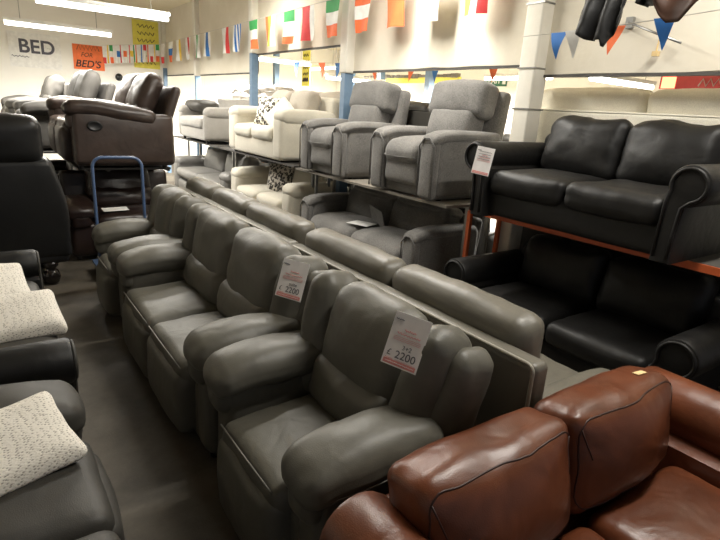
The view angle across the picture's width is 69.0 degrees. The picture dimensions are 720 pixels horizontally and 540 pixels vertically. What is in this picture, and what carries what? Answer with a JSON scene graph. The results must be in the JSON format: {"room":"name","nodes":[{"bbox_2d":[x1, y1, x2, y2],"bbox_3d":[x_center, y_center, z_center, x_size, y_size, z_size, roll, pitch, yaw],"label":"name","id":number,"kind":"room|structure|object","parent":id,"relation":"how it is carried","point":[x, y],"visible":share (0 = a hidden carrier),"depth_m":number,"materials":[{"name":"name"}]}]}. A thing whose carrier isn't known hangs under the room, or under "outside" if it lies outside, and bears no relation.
{"room":"furniture store","nodes":[
{"label":"furniture store","id":0,"kind":"room"},
{"bbox_2d":[0,0,167,171],"bbox_3d":[-7.446,-3.719,10.454,6.880,3.600,0.120,-8,21,-34],"label":"wall","id":1,"kind":"structure","parent":0,"point":[14,80],"depth_m":10.92,"materials":[{"name":"white paint"}]},
{"bbox_2d":[6,30,62,69],"bbox_3d":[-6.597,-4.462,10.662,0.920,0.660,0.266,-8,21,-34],"label":"shop sign","id":2,"kind":"object","parent":1,"relation":"attached to","point":[33,50],"visible":1,"depth_m":10.69,"materials":[{"name":"white paper"}]},
{"bbox_2d":[72,43,104,70],"bbox_3d":[-5.826,-4.564,11.261,0.600,0.500,0.021,-8,21,-34],"label":"poster","id":3,"kind":"object","parent":1,"relation":"attached to","point":[86,57],"visible":1,"depth_m":11.25,"materials":[{"name":"orange paper"}]},
{"bbox_2d":[102,44,159,63],"bbox_3d":[-4.952,-4.703,11.389,1.193,0.509,0.060,-9,21,-37],"label":"bunting","id":4,"kind":"object","parent":1,"relation":"attached to","point":[115,53],"visible":1,"depth_m":11.37},
{"bbox_2d":[132,19,159,69],"bbox_3d":[-4.820,-5.079,11.822,0.560,1.000,0.023,-8,21,-34],"label":"poster","id":5,"kind":"object","parent":1,"relation":"attached to","point":[143,32],"visible":0.72,"depth_m":11.78,"materials":[{"name":"yellow paper"}]},
{"bbox_2d":[92,0,339,49],"bbox_3d":[-0.741,-4.004,6.444,13.400,0.100,19.000,-8,21,-34],"label":"ceiling","id":6,"kind":"structure","parent":0,"point":[159,5],"depth_m":10.98,"materials":[{"name":"beige paint"}]},
{"bbox_2d":[2,0,111,36],"bbox_3d":[-4.731,-4.246,8.191,1.520,0.944,0.090,-8,21,-34],"label":"fluorescent light","id":7,"kind":"object","parent":6,"relation":"hanging from","point":[7,20],"visible":1,"depth_m":8.26,"materials":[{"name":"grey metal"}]},
{"bbox_2d":[35,0,169,21],"bbox_3d":[-3.078,-3.580,6.287,1.520,0.904,0.090,-8,21,-34],"label":"fluorescent light","id":8,"kind":"object","parent":6,"relation":"hanging from","point":[90,5],"visible":1,"depth_m":6.41,"materials":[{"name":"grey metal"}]},
{"bbox_2d":[259,51,311,65],"bbox_3d":[-1.594,-4.577,10.137,1.520,1.064,0.090,-8,21,-34],"label":"fluorescent light","id":9,"kind":"object","parent":6,"relation":"hanging from","point":[266,58],"visible":0.49,"depth_m":10.31,"materials":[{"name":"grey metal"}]},
{"bbox_2d":[589,77,656,89],"bbox_3d":[3.483,-3.053,6.673,1.520,1.334,0.090,-8,21,-34],"label":"fluorescent light","id":10,"kind":"object","parent":6,"relation":"hanging from","point":[624,81],"visible":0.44,"depth_m":6.85,"materials":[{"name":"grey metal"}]},
{"bbox_3d":[1.670,-2.095,2.566,0.024,0.992,2.200,-8,21,-34],"label":"rail","id":11,"kind":"object","parent":6,"relation":"hanging from","visible":0},
{"bbox_2d":[575,0,626,46],"bbox_3d":[1.409,-1.519,3.026,0.107,0.437,0.314,-8,21,-34],"label":"leather hide","id":12,"kind":"object","parent":11,"relation":"hanging from","point":[599,20],"visible":1,"depth_m":3.04,"materials":[{"name":"black leather"}]},
{"bbox_2d":[653,0,697,22],"bbox_3d":[1.734,-1.382,2.510,0.110,0.318,0.728,-8,21,-34],"label":"leather hide","id":13,"kind":"object","parent":11,"relation":"hanging from","point":[669,11],"visible":1,"depth_m":2.72,"materials":[{"name":"brown leather"}]},
{"bbox_2d":[167,49,337,155],"bbox_3d":[-3.490,-5.220,16.200,6.420,3.600,0.100,-8,21,-34],"label":"wall","id":14,"kind":"structure","parent":0,"point":[215,87],"depth_m":15.92,"materials":[{"name":"white paint"}]},
{"bbox_2d":[41,164,719,539],"bbox_3d":[-0.967,-0.472,7.522,13.400,0.100,19.000,-8,21,-34],"label":"floor","id":15,"kind":"structure","parent":0,"point":[163,478],"depth_m":2.81,"materials":[{"name":"concrete"}]},
{"bbox_2d":[0,113,71,284],"bbox_3d":[-3.298,-0.642,4.762,1.070,1.548,0.918,-8,21,-34],"label":"chair","id":16,"kind":"object","parent":15,"relation":"on","point":[34,213],"visible":0.95,"depth_m":4.57,"materials":[{"name":"black leather"}]},
{"bbox_2d":[0,249,82,431],"bbox_3d":[-2.263,0.329,2.928,0.981,0.890,1.949,-8,21,-34],"label":"leather sofa","id":17,"kind":"object","parent":15,"relation":"on","point":[41,357],"visible":0.41,"depth_m":2.39,"materials":[{"name":"black leather"}]},
{"bbox_2d":[0,263,29,295],"bbox_3d":[-2.221,0.112,3.182,0.337,0.328,0.416,16,21,35],"label":"cushion","id":18,"kind":"object","parent":17,"relation":"on","point":[12,278],"visible":0.44,"depth_m":3.23,"materials":[{"name":"white fabric"}]},
{"bbox_2d":[0,289,67,342],"bbox_3d":[-1.863,0.258,2.849,0.280,0.242,0.434,19,22,40],"label":"cushion","id":19,"kind":"object","parent":17,"relation":"on","point":[29,314],"visible":0.98,"depth_m":2.83,"materials":[{"name":"white fabric"}]},
{"bbox_2d":[43,148,55,152],"bbox_3d":[-5.204,-1.678,8.714,1.300,0.990,4.430,-8,21,-34],"label":"storage rack","id":20,"kind":"object","parent":15,"relation":"on","point":[45,150],"visible":0.02,"depth_m":6.88,"materials":[{"name":"black metal"}]},
{"bbox_2d":[1,75,69,112],"bbox_3d":[-5.566,-2.831,8.975,1.005,1.015,1.756,-8,21,-34],"label":"recliner sofa","id":21,"kind":"object","parent":20,"relation":"on","point":[55,85],"visible":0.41,"depth_m":8.59,"materials":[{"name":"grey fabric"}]},
{"bbox_2d":[44,75,64,96],"bbox_3d":[-5.137,-3.029,8.827,0.311,0.498,0.603,-8,21,-34],"label":"cushion","id":22,"kind":"object","parent":21,"relation":"on","point":[55,84],"depth_m":8.60,"materials":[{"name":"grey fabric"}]},
{"bbox_2d":[12,69,115,147],"bbox_3d":[-4.254,-2.317,7.477,1.180,1.068,1.753,-8,21,-34],"label":"recliner sofa","id":23,"kind":"object","parent":20,"relation":"on","point":[87,83],"visible":0.34,"depth_m":7.08,"materials":[{"name":"grey leather"}]},
{"bbox_2d":[67,70,82,95],"bbox_3d":[-4.164,-2.715,7.799,0.327,0.485,0.605,-8,21,-34],"label":"cushion","id":24,"kind":"object","parent":23,"relation":"on","point":[72,84],"depth_m":7.62,"materials":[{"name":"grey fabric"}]},
{"bbox_2d":[73,69,100,98],"bbox_3d":[-3.814,-2.547,7.329,0.329,0.490,0.603,-8,21,-34],"label":"cushion","id":25,"kind":"object","parent":23,"relation":"on","point":[88,84],"depth_m":7.11,"materials":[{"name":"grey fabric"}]},
{"bbox_2d":[0,380,124,539],"bbox_3d":[-1.122,0.788,1.415,0.943,1.034,1.679,-8,21,-34],"label":"leather sofa","id":26,"kind":"object","parent":15,"relation":"on","point":[77,500],"visible":0.69,"depth_m":1.72,"materials":[{"name":"black leather"}]},
{"bbox_2d":[0,391,86,496],"bbox_3d":[-1.216,0.609,1.746,0.284,0.200,0.487,15,20,33],"label":"lumbar cushion","id":27,"kind":"object","parent":26,"relation":"on","point":[36,440],"visible":1,"depth_m":1.79,"materials":[{"name":"white fabric"}]},
{"bbox_2d":[59,169,166,258],"bbox_3d":[-2.719,-0.726,6.055,1.338,0.965,0.906,-8,21,-34],"label":"recliner armchair","id":28,"kind":"object","parent":15,"relation":"on","point":[115,188],"visible":0.38,"depth_m":5.95,"materials":[{"name":"brown leather"}]},
{"bbox_2d":[84,170,150,194],"bbox_3d":[-2.843,-1.015,6.173,0.723,0.496,0.300,-8,21,-34],"label":"cushion","id":29,"kind":"object","parent":28,"relation":"on","point":[129,181],"depth_m":6.05,"materials":[{"name":"brown leather"}]},
{"bbox_2d":[87,187,151,205],"bbox_3d":[-2.802,-0.852,6.150,0.714,0.281,0.253,-8,21,-34],"label":"lumbar cushion","id":30,"kind":"object","parent":28,"relation":"on","point":[106,196],"depth_m":6.04,"materials":[{"name":"brown leather"}]},
{"bbox_2d":[58,154,170,171],"bbox_3d":[-3.054,-0.870,6.517,0.950,0.990,1.630,-8,21,-34],"label":"storage rack","id":31,"kind":"object","parent":15,"relation":"on","point":[145,167],"visible":0.23,"depth_m":5.77,"materials":[{"name":"black metal"}]},
{"bbox_2d":[46,72,180,168],"bbox_3d":[-2.938,-1.807,6.147,1.218,1.029,1.776,-8,21,-34],"label":"recliner sofa","id":32,"kind":"object","parent":31,"relation":"on","point":[138,123],"visible":1,"depth_m":5.58,"materials":[{"name":"brown leather"}]},
{"bbox_2d":[114,73,140,102],"bbox_3d":[-2.838,-2.190,6.493,0.341,0.487,0.613,-8,21,-34],"label":"cushion","id":33,"kind":"object","parent":32,"relation":"on","point":[121,94],"depth_m":6.30,"materials":[{"name":"brown leather"}]},
{"bbox_2d":[125,72,162,110],"bbox_3d":[-2.478,-2.018,6.011,0.337,0.474,0.622,-8,21,-34],"label":"cushion","id":34,"kind":"object","parent":32,"relation":"on","point":[146,90],"depth_m":5.80,"materials":[{"name":"brown leather"}]},
{"bbox_2d":[90,156,145,267],"bbox_3d":[-2.406,-0.537,5.193,0.460,1.204,0.420,-8,21,-34],"label":"trolley","id":35,"kind":"object","parent":15,"relation":"on","point":[95,261],"visible":0.46,"depth_m":4.91,"materials":[{"name":"blue metal"}]},
{"bbox_2d":[91,184,206,316],"bbox_3d":[-1.757,-0.163,4.402,0.847,1.032,0.977,-8,21,-34],"label":"recliner armchair","id":36,"kind":"object","parent":15,"relation":"on","point":[169,203],"visible":0.47,"depth_m":4.23,"materials":[{"name":"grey leather"}]},
{"bbox_2d":[154,187,190,233],"bbox_3d":[-1.569,-0.444,4.438,0.295,0.495,0.459,-8,21,-34],"label":"cushion","id":37,"kind":"object","parent":36,"relation":"on","point":[166,200],"depth_m":4.30,"materials":[{"name":"grey leather"}]},
{"bbox_2d":[174,136,246,167],"bbox_3d":[-2.748,-1.804,9.524,0.540,1.060,2.320,-8,21,-34],"label":"storage rack","id":38,"kind":"object","parent":15,"relation":"on","point":[217,144],"visible":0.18,"depth_m":9.09,"materials":[{"name":"grey metal"}]},
{"bbox_2d":[178,105,229,143],"bbox_3d":[-2.555,-2.570,9.229,0.955,0.597,1.519,-8,21,-34],"label":"sofa","id":39,"kind":"object","parent":38,"relation":"on","point":[212,124],"visible":0.73,"depth_m":8.61,"materials":[{"name":"grey fabric"}]},
{"bbox_2d":[185,99,218,112],"bbox_3d":[-2.857,-2.957,9.456,0.484,0.237,0.754,-8,21,-34],"label":"leather cushion","id":40,"kind":"object","parent":39,"relation":"on","point":[194,105],"visible":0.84,"depth_m":9.20,"materials":[{"name":"grey leather"}]},
{"bbox_2d":[174,146,269,188],"bbox_3d":[-2.489,-1.667,9.336,0.961,0.939,2.759,-8,21,-34],"label":"leather sofa","id":41,"kind":"object","parent":15,"relation":"on","point":[216,165],"visible":0.54,"depth_m":9.43,"materials":[{"name":"grey leather"}]},
{"bbox_2d":[204,146,229,171],"bbox_3d":[-2.626,-2.050,9.776,0.326,0.480,1.046,-8,21,-34],"label":"cushion","id":42,"kind":"object","parent":41,"relation":"on","point":[215,158],"depth_m":9.57,"materials":[{"name":"grey leather"}]},
{"bbox_2d":[225,151,259,170],"bbox_3d":[-2.029,-1.766,8.963,0.325,0.472,1.048,-8,21,-34],"label":"cushion","id":43,"kind":"object","parent":41,"relation":"on","point":[242,160],"depth_m":8.72,"materials":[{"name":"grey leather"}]},
{"bbox_2d":[116,203,328,457],"bbox_3d":[-0.954,0.216,3.320,0.855,1.036,1.824,-8,21,-34],"label":"recliner sofa","id":44,"kind":"object","parent":15,"relation":"on","point":[205,293],"visible":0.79,"depth_m":3.05,"materials":[{"name":"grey leather"}]},
{"bbox_2d":[183,253,226,304],"bbox_3d":[-1.042,0.059,3.628,0.239,0.269,0.656,-8,21,-34],"label":"lumbar cushion","id":45,"kind":"object","parent":44,"relation":"on","point":[203,279],"depth_m":3.47,"materials":[{"name":"grey leather"}]},
{"bbox_2d":[192,208,250,277],"bbox_3d":[-0.955,-0.154,3.613,0.295,0.493,0.650,-8,21,-34],"label":"cushion","id":46,"kind":"object","parent":44,"relation":"on","point":[215,230],"depth_m":3.43,"materials":[{"name":"grey leather"}]},
{"bbox_2d":[217,279,268,317],"bbox_3d":[-0.658,0.237,3.119,0.244,0.265,0.647,-8,21,-34],"label":"lumbar cushion","id":47,"kind":"object","parent":44,"relation":"on","point":[232,300],"depth_m":3.04,"materials":[{"name":"grey leather"}]},
{"bbox_2d":[227,227,301,309],"bbox_3d":[-0.581,0.027,3.103,0.294,0.503,0.650,-8,21,-34],"label":"cushion","id":48,"kind":"object","parent":44,"relation":"on","point":[257,256],"depth_m":2.93,"materials":[{"name":"grey leather"}]},
{"bbox_2d":[275,258,309,301],"bbox_3d":[-0.339,0.049,2.626,0.162,0.194,0.066,11,18,22],"label":"ticket","id":49,"kind":"object","parent":44,"relation":"attached to","point":[293,275],"visible":1,"depth_m":2.62,"materials":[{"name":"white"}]},
{"bbox_2d":[179,177,315,244],"bbox_3d":[-0.841,-0.218,4.821,0.930,1.004,2.523,-8,21,-34],"label":"leather sofa","id":50,"kind":"object","parent":15,"relation":"on","point":[292,228],"visible":0.27,"depth_m":4.11,"materials":[{"name":"grey leather"}]},
{"bbox_2d":[186,177,224,199],"bbox_3d":[-1.520,-0.587,5.262,0.259,0.638,0.775,-8,21,-34],"label":"cushion","id":51,"kind":"object","parent":50,"relation":"on","point":[202,187],"depth_m":5.05,"materials":[{"name":"beige leather"}]},
{"bbox_2d":[212,188,259,216],"bbox_3d":[-1.079,-0.381,4.670,0.263,0.634,0.789,-8,21,-34],"label":"cushion","id":52,"kind":"object","parent":50,"relation":"on","point":[236,202],"depth_m":4.46,"materials":[{"name":"beige leather"}]},
{"bbox_2d":[246,203,315,244],"bbox_3d":[-0.606,-0.151,4.030,0.261,0.635,0.914,-8,21,-34],"label":"cushion","id":53,"kind":"object","parent":50,"relation":"on","point":[295,228],"depth_m":3.76,"materials":[{"name":"beige leather"}]},
{"bbox_2d":[219,147,329,187],"bbox_3d":[-1.323,-1.125,7.598,0.540,1.060,2.500,-8,21,-34],"label":"storage rack","id":54,"kind":"object","parent":15,"relation":"on","point":[295,164],"visible":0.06,"depth_m":6.80,"materials":[{"name":"grey metal"}]},
{"bbox_2d":[228,90,339,161],"bbox_3d":[-1.094,-2.036,7.265,0.967,0.901,1.794,-8,21,-34],"label":"fabric sofa","id":55,"kind":"object","parent":54,"relation":"on","point":[280,141],"visible":0.73,"depth_m":6.81,"materials":[{"name":"beige fabric"}]},
{"bbox_2d":[254,96,280,124],"bbox_3d":[-1.260,-2.167,7.197,0.434,0.422,0.204,17,21,37],"label":"cushion","id":56,"kind":"object","parent":55,"relation":"on","point":[265,104],"visible":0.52,"depth_m":7.15,"materials":[{"name":"white fabric"}]},
{"bbox_2d":[264,97,293,124],"bbox_3d":[-1.030,-2.014,6.930,0.536,0.524,0.247,17,21,36],"label":"cushion","id":57,"kind":"object","parent":55,"relation":"on","point":[283,103],"visible":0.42,"depth_m":6.90,"materials":[{"name":"beige fabric"}]},
{"bbox_2d":[271,90,294,100],"bbox_3d":[-1.101,-2.341,7.534,0.328,0.478,0.594,-8,21,-34],"label":"cushion","id":58,"kind":"object","parent":55,"relation":"on","point":[280,94],"depth_m":7.37,"materials":[{"name":"beige fabric"}]},
{"bbox_2d":[289,90,320,110],"bbox_3d":[-0.765,-2.178,7.078,0.320,0.476,0.583,-8,21,-34],"label":"cushion","id":59,"kind":"object","parent":55,"relation":"on","point":[302,99],"depth_m":6.87,"materials":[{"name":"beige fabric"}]},
{"bbox_2d":[231,162,348,215],"bbox_3d":[-1.072,-1.041,7.478,0.964,0.999,2.022,-8,21,-34],"label":"fabric sofa","id":60,"kind":"object","parent":15,"relation":"on","point":[251,181],"visible":0.48,"depth_m":7.07,"materials":[{"name":"beige fabric"}]},
{"bbox_2d":[266,162,294,191],"bbox_3d":[-1.125,-1.303,7.435,0.486,0.470,0.232,15,20,33],"label":"cushion","id":61,"kind":"object","parent":60,"relation":"on","point":[280,175],"visible":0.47,"depth_m":7.35,"materials":[{"name":"fabric"}]},
{"bbox_2d":[292,167,326,182],"bbox_3d":[-0.704,-1.215,7.234,0.328,0.479,0.699,-8,21,-34],"label":"cushion","id":62,"kind":"object","parent":60,"relation":"on","point":[299,176],"depth_m":7.10,"materials":[{"name":"beige fabric"}]},
{"bbox_2d":[203,269,493,539],"bbox_3d":[-0.134,0.612,2.209,0.852,1.027,1.047,-8,21,-34],"label":"recliner armchair","id":63,"kind":"object","parent":15,"relation":"on","point":[311,419],"visible":0.88,"depth_m":2.03,"materials":[{"name":"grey leather"}]},
{"bbox_2d":[309,352,388,420],"bbox_3d":[-0.030,0.537,2.262,0.241,0.270,0.533,-8,21,-34],"label":"lumbar cushion","id":64,"kind":"object","parent":63,"relation":"on","point":[336,391],"depth_m":2.18,"materials":[{"name":"grey leather"}]},
{"bbox_2d":[322,281,427,400],"bbox_3d":[0.054,0.331,2.250,0.286,0.490,0.533,-8,21,-34],"label":"cushion","id":65,"kind":"object","parent":63,"relation":"on","point":[359,318],"depth_m":2.13,"materials":[{"name":"grey leather"}]},
{"bbox_2d":[380,310,432,374],"bbox_3d":[0.165,0.259,1.874,0.161,0.200,0.066,11,19,23],"label":"ticket","id":66,"kind":"object","parent":63,"relation":"attached to","point":[408,335],"visible":1,"depth_m":1.87,"materials":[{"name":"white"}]},
{"bbox_2d":[300,185,481,274],"bbox_3d":[0.235,-0.370,5.681,0.942,0.924,2.097,-8,21,-34],"label":"fabric sofa","id":67,"kind":"object","parent":15,"relation":"on","point":[426,235],"visible":0.7,"depth_m":5.26,"materials":[{"name":"grey fabric"}]},
{"bbox_2d":[346,188,395,225],"bbox_3d":[0.159,-0.713,6.045,0.305,0.363,0.845,-8,21,-34],"label":"lumbar cushion","id":68,"kind":"object","parent":67,"relation":"on","point":[358,200],"depth_m":5.92,"materials":[{"name":"grey fabric"}]},
{"bbox_2d":[388,200,458,230],"bbox_3d":[0.641,-0.486,5.396,0.304,0.360,0.847,-8,21,-34],"label":"lumbar cushion","id":69,"kind":"object","parent":67,"relation":"on","point":[407,215],"depth_m":5.29,"materials":[{"name":"grey fabric"}]},
{"bbox_2d":[296,168,489,256],"bbox_3d":[0.170,-0.402,5.557,0.570,1.050,2.560,-8,21,-34],"label":"storage rack","id":70,"kind":"object","parent":15,"relation":"on","point":[363,182],"visible":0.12,"depth_m":4.67,"materials":[{"name":"grey metal"}]},
{"bbox_2d":[299,81,410,178],"bbox_3d":[-0.063,-1.578,5.810,0.951,1.019,0.900,-8,21,-34],"label":"armchair","id":71,"kind":"object","parent":70,"relation":"on","point":[336,147],"visible":0.91,"depth_m":5.60,"materials":[{"name":"grey fabric"}]},
{"bbox_2d":[348,105,390,122],"bbox_3d":[0.090,-1.678,5.889,0.305,0.362,0.544,-8,21,-34],"label":"lumbar cushion","id":72,"kind":"object","parent":71,"relation":"on","point":[370,113],"depth_m":5.70,"materials":[{"name":"grey fabric"}]},
{"bbox_2d":[368,79,510,200],"bbox_3d":[0.715,-1.209,4.758,0.952,1.023,0.901,-8,21,-34],"label":"armchair","id":73,"kind":"object","parent":70,"relation":"on","point":[428,162],"visible":0.93,"depth_m":4.56,"materials":[{"name":"grey fabric"}]},
{"bbox_2d":[426,109,484,133],"bbox_3d":[0.868,-1.306,4.837,0.305,0.361,0.549,-8,21,-34],"label":"lumbar cushion","id":74,"kind":"object","parent":73,"relation":"on","point":[440,119],"depth_m":4.67,"materials":[{"name":"grey fabric"}]},
{"bbox_2d":[423,71,433,102],"bbox_3d":[1.346,-3.030,10.724,0.140,3.200,0.140,-8,21,-34],"label":"steel post","id":75,"kind":"object","parent":15,"relation":"on","point":[429,81],"visible":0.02,"depth_m":10.48,"materials":[{"name":"metal"}]},
{"bbox_2d":[292,228,609,426],"bbox_3d":[0.444,0.399,3.068,0.930,1.006,1.987,-8,21,-34],"label":"leather sofa","id":76,"kind":"object","parent":15,"relation":"on","point":[512,334],"visible":0.27,"depth_m":2.34,"materials":[{"name":"grey leather"}]},
{"bbox_2d":[305,228,406,286],"bbox_3d":[-0.045,0.120,3.255,0.257,0.632,0.941,-8,21,-34],"label":"cushion","id":77,"kind":"object","parent":76,"relation":"on","point":[371,262],"depth_m":3.02,"materials":[{"name":"beige leather"}]},
{"bbox_2d":[392,264,543,358],"bbox_3d":[0.471,0.364,2.555,0.259,0.637,0.903,-8,21,-34],"label":"cushion","id":78,"kind":"object","parent":76,"relation":"on","point":[516,327],"depth_m":2.31,"materials":[{"name":"beige leather"}]},
{"bbox_2d":[319,366,719,539],"bbox_3d":[0.901,0.945,1.689,1.889,0.823,1.013,-8,21,-34],"label":"leather sofa","id":79,"kind":"object","parent":15,"relation":"on","point":[624,452],"visible":1,"depth_m":1.77,"materials":[{"name":"brown leather"}]},
{"bbox_2d":[387,407,569,539],"bbox_3d":[0.390,0.714,1.652,0.682,0.423,0.355,-8,21,-34],"label":"cushion","id":80,"kind":"object","parent":79,"relation":"on","point":[506,476],"depth_m":1.50,"materials":[{"name":"leather"}]},
{"bbox_2d":[534,366,672,513],"bbox_3d":[0.941,0.633,2.031,0.687,0.423,0.360,-8,21,-34],"label":"cushion","id":81,"kind":"object","parent":79,"relation":"on","point":[617,420],"depth_m":1.86,"materials":[{"name":"leather"}]},
{"bbox_2d":[444,234,719,389],"bbox_3d":[1.585,0.310,3.777,0.920,0.901,1.929,-8,21,-34],"label":"leather sofa","id":82,"kind":"object","parent":15,"relation":"on","point":[597,309],"visible":0.74,"depth_m":3.51,"materials":[{"name":"black leather"}]},
{"bbox_2d":[518,234,612,305],"bbox_3d":[1.593,-0.013,4.128,0.323,0.464,0.705,-8,21,-34],"label":"cushion","id":83,"kind":"object","parent":82,"relation":"on","point":[562,267],"depth_m":3.98,"materials":[{"name":"black leather"}]},
{"bbox_2d":[596,256,718,335],"bbox_3d":[1.998,0.173,3.581,0.320,0.476,0.698,-8,21,-34],"label":"cushion","id":84,"kind":"object","parent":82,"relation":"on","point":[664,299],"depth_m":3.45,"materials":[{"name":"black leather"}]},
{"bbox_2d":[462,207,719,276],"bbox_3d":[1.770,0.321,3.524,0.415,1.050,2.630,-8,21,-34],"label":"storage rack","id":85,"kind":"object","parent":15,"relation":"on","point":[710,264],"visible":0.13,"depth_m":3.43,"materials":[{"name":"orange metal"}]},
{"bbox_2d":[464,115,719,264],"bbox_3d":[1.631,-0.644,3.540,0.916,0.766,1.709,-8,21,-34],"label":"leather sofa","id":86,"kind":"object","parent":85,"relation":"on","point":[652,187],"visible":0.99,"depth_m":3.32,"materials":[{"name":"black leather"}]},
{"bbox_2d":[471,146,495,176],"bbox_3d":[0.880,-0.779,3.751,0.154,0.207,0.025,15,20,34],"label":"ticket","id":87,"kind":"object","parent":86,"relation":"attached to","point":[484,156],"visible":1,"depth_m":3.75,"materials":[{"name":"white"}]},
{"bbox_2d":[540,115,633,179],"bbox_3d":[1.664,-0.895,3.876,0.326,0.471,0.631,-8,21,-34],"label":"cushion","id":88,"kind":"object","parent":86,"relation":"on","point":[590,146],"depth_m":3.73,"materials":[{"name":"black leather"}]},
{"bbox_2d":[616,119,719,185],"bbox_3d":[2.015,-0.726,3.397,0.324,0.479,0.627,-8,21,-34],"label":"cushion","id":89,"kind":"object","parent":86,"relation":"on","point":[650,152],"depth_m":3.32,"materials":[{"name":"black leather"}]},
{"bbox_2d":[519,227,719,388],"bbox_3d":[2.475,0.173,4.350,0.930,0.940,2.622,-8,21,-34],"label":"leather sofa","id":90,"kind":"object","parent":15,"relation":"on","point":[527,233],"visible":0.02,"depth_m":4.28,"materials":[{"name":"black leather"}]},
{"bbox_3d":[2.357,0.166,4.259,0.890,0.990,2.980,-8,21,-34],"label":"storage rack","id":91,"kind":"object","parent":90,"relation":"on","visible":0},
{"bbox_2d":[536,87,719,142],"bbox_3d":[2.364,-0.842,4.064,0.930,1.048,2.124,-8,21,-34],"label":"fabric sofa","id":92,"kind":"object","parent":91,"relation":"on","point":[701,106],"visible":0.15,"depth_m":3.85,"materials":[{"name":"beige fabric"}]},
{"bbox_2d":[541,87,652,112],"bbox_3d":[1.864,-1.155,4.282,0.292,0.638,0.983,-8,21,-34],"label":"cushion","id":93,"kind":"object","parent":92,"relation":"on","point":[611,99],"depth_m":4.05,"materials":[{"name":"beige fabric"}]},
{"bbox_2d":[647,88,719,115],"bbox_3d":[2.450,-0.878,3.495,0.289,0.635,1.097,-8,21,-34],"label":"cushion","id":94,"kind":"object","parent":92,"relation":"on","point":[686,101],"depth_m":3.56,"materials":[{"name":"beige fabric"}]},
{"bbox_3d":[-0.733,-1.307,8.435,0.890,0.990,7.380,-8,21,-34],"label":"storage rack","id":95,"kind":"object","parent":15,"relation":"on","visible":0},
{"bbox_2d":[218,96,259,107],"bbox_3d":[-1.946,-2.868,10.091,0.930,0.878,1.925,-8,21,-34],"label":"fabric sofa","id":96,"kind":"object","parent":95,"relation":"on","point":[228,101],"visible":0.08,"depth_m":9.94,"materials":[{"name":"beige fabric"}]},
{"bbox_2d":[232,82,298,96],"bbox_3d":[-1.668,-3.344,9.743,0.841,0.282,1.710,-8,21,-34],"label":"sheet","id":97,"kind":"object","parent":96,"relation":"on","point":[269,89],"visible":0.58,"depth_m":9.42,"materials":[{"name":"grey fabric"}]},
{"bbox_2d":[406,101,509,140],"bbox_3d":[0.985,-1.472,6.094,0.930,0.901,1.924,-8,21,-34],"label":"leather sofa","id":98,"kind":"object","parent":95,"relation":"on","point":[419,114],"visible":0.02,"depth_m":5.77,"materials":[{"name":"black leather"}]},
{"bbox_2d":[281,61,496,81],"bbox_3d":[0.064,-3.126,8.125,0.040,0.425,6.200,-8,21,-34],"label":"pennant bunting","id":99,"kind":"object","parent":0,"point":[296,64],"visible":0.55,"depth_m":8.71},
{"bbox_2d":[364,73,461,82],"bbox_3d":[1.130,-4.620,12.654,0.100,0.204,3.600,-8,21,-34],"label":"beam","id":100,"kind":"structure","parent":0,"point":[415,78],"depth_m":12.34,"materials":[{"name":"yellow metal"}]},
{"bbox_2d":[165,0,719,77],"bbox_3d":[0.168,-2.912,5.821,0.055,1.512,16.200,-8,21,-34],"label":"wall","id":101,"kind":"structure","parent":0,"point":[493,39],"depth_m":4.86,"materials":[{"name":"beige paint"}]},
{"bbox_2d":[160,11,171,172],"bbox_3d":[-4.553,-4.103,12.316,0.100,3.600,0.100,-8,21,-34],"label":"trim","id":102,"kind":"structure","parent":101,"relation":"attached to","point":[162,23],"depth_m":12.03,"materials":[{"name":"white paint"}]},
{"bbox_2d":[192,0,202,154],"bbox_3d":[-3.266,-3.489,10.576,0.120,3.600,0.120,-8,21,-34],"label":"trim","id":103,"kind":"structure","parent":101,"relation":"attached to","point":[195,3],"depth_m":10.31,"materials":[{"name":"white paint"}]},
{"bbox_2d":[248,0,257,105],"bbox_3d":[-1.721,-2.753,8.488,0.140,3.600,0.140,-8,21,-34],"label":"column","id":104,"kind":"structure","parent":101,"relation":"attached to","point":[252,4],"depth_m":8.29,"materials":[{"name":"white paint"}]},
{"bbox_2d":[336,0,355,191],"bbox_3d":[-0.176,-2.017,6.399,0.150,3.600,0.150,-8,21,-34],"label":"column","id":105,"kind":"structure","parent":101,"relation":"attached to","point":[347,47],"depth_m":6.19,"materials":[{"name":"white paint"}]},
{"bbox_2d":[497,0,555,251],"bbox_3d":[1.369,-1.281,4.311,0.177,3.600,0.177,-8,21,-34],"label":"column","id":106,"kind":"structure","parent":101,"relation":"attached to","point":[527,110],"depth_m":4.18,"materials":[{"name":"white paint"}]},
{"bbox_2d":[161,0,487,62],"bbox_3d":[-1.611,-3.522,7.845,0.060,0.512,9.900,-8,21,-34],"label":"bunting","id":107,"kind":"object","parent":106,"relation":"hanging from","point":[428,8],"visible":1,"depth_m":6.49},
{"bbox_2d":[523,9,719,58],"bbox_3d":[1.696,-1.407,3.099,0.040,0.259,1.820,-8,21,-34],"label":"pennant bunting","id":108,"kind":"object","parent":101,"relation":"attached to","point":[663,29],"visible":0.73,"depth_m":3.28},
{"bbox_2d":[625,17,681,56],"bbox_3d":[1.925,-1.542,3.449,0.045,0.260,0.421,-6,20,-30],"label":"wall bracket","id":109,"kind":"object","parent":101,"relation":"attached to","point":[656,53],"visible":0.85,"depth_m":3.46,"materials":[{"name":"grey metal"}]},
{"bbox_2d":[336,50,717,133],"bbox_3d":[4.584,-3.033,10.727,0.100,3.600,19.000,-8,21,-34],"label":"wall","id":110,"kind":"structure","parent":0,"point":[416,90],"depth_m":12.15,"materials":[{"name":"white paint"}]},
{"bbox_2d":[659,76,719,88],"bbox_3d":[4.954,-2.622,7.331,0.028,0.180,1.500,-8,21,-34],"label":"lit sign","id":111,"kind":"object","parent":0,"point":[666,82],"visible":0.97,"depth_m":7.59,"materials":[{"name":"red plastic"}]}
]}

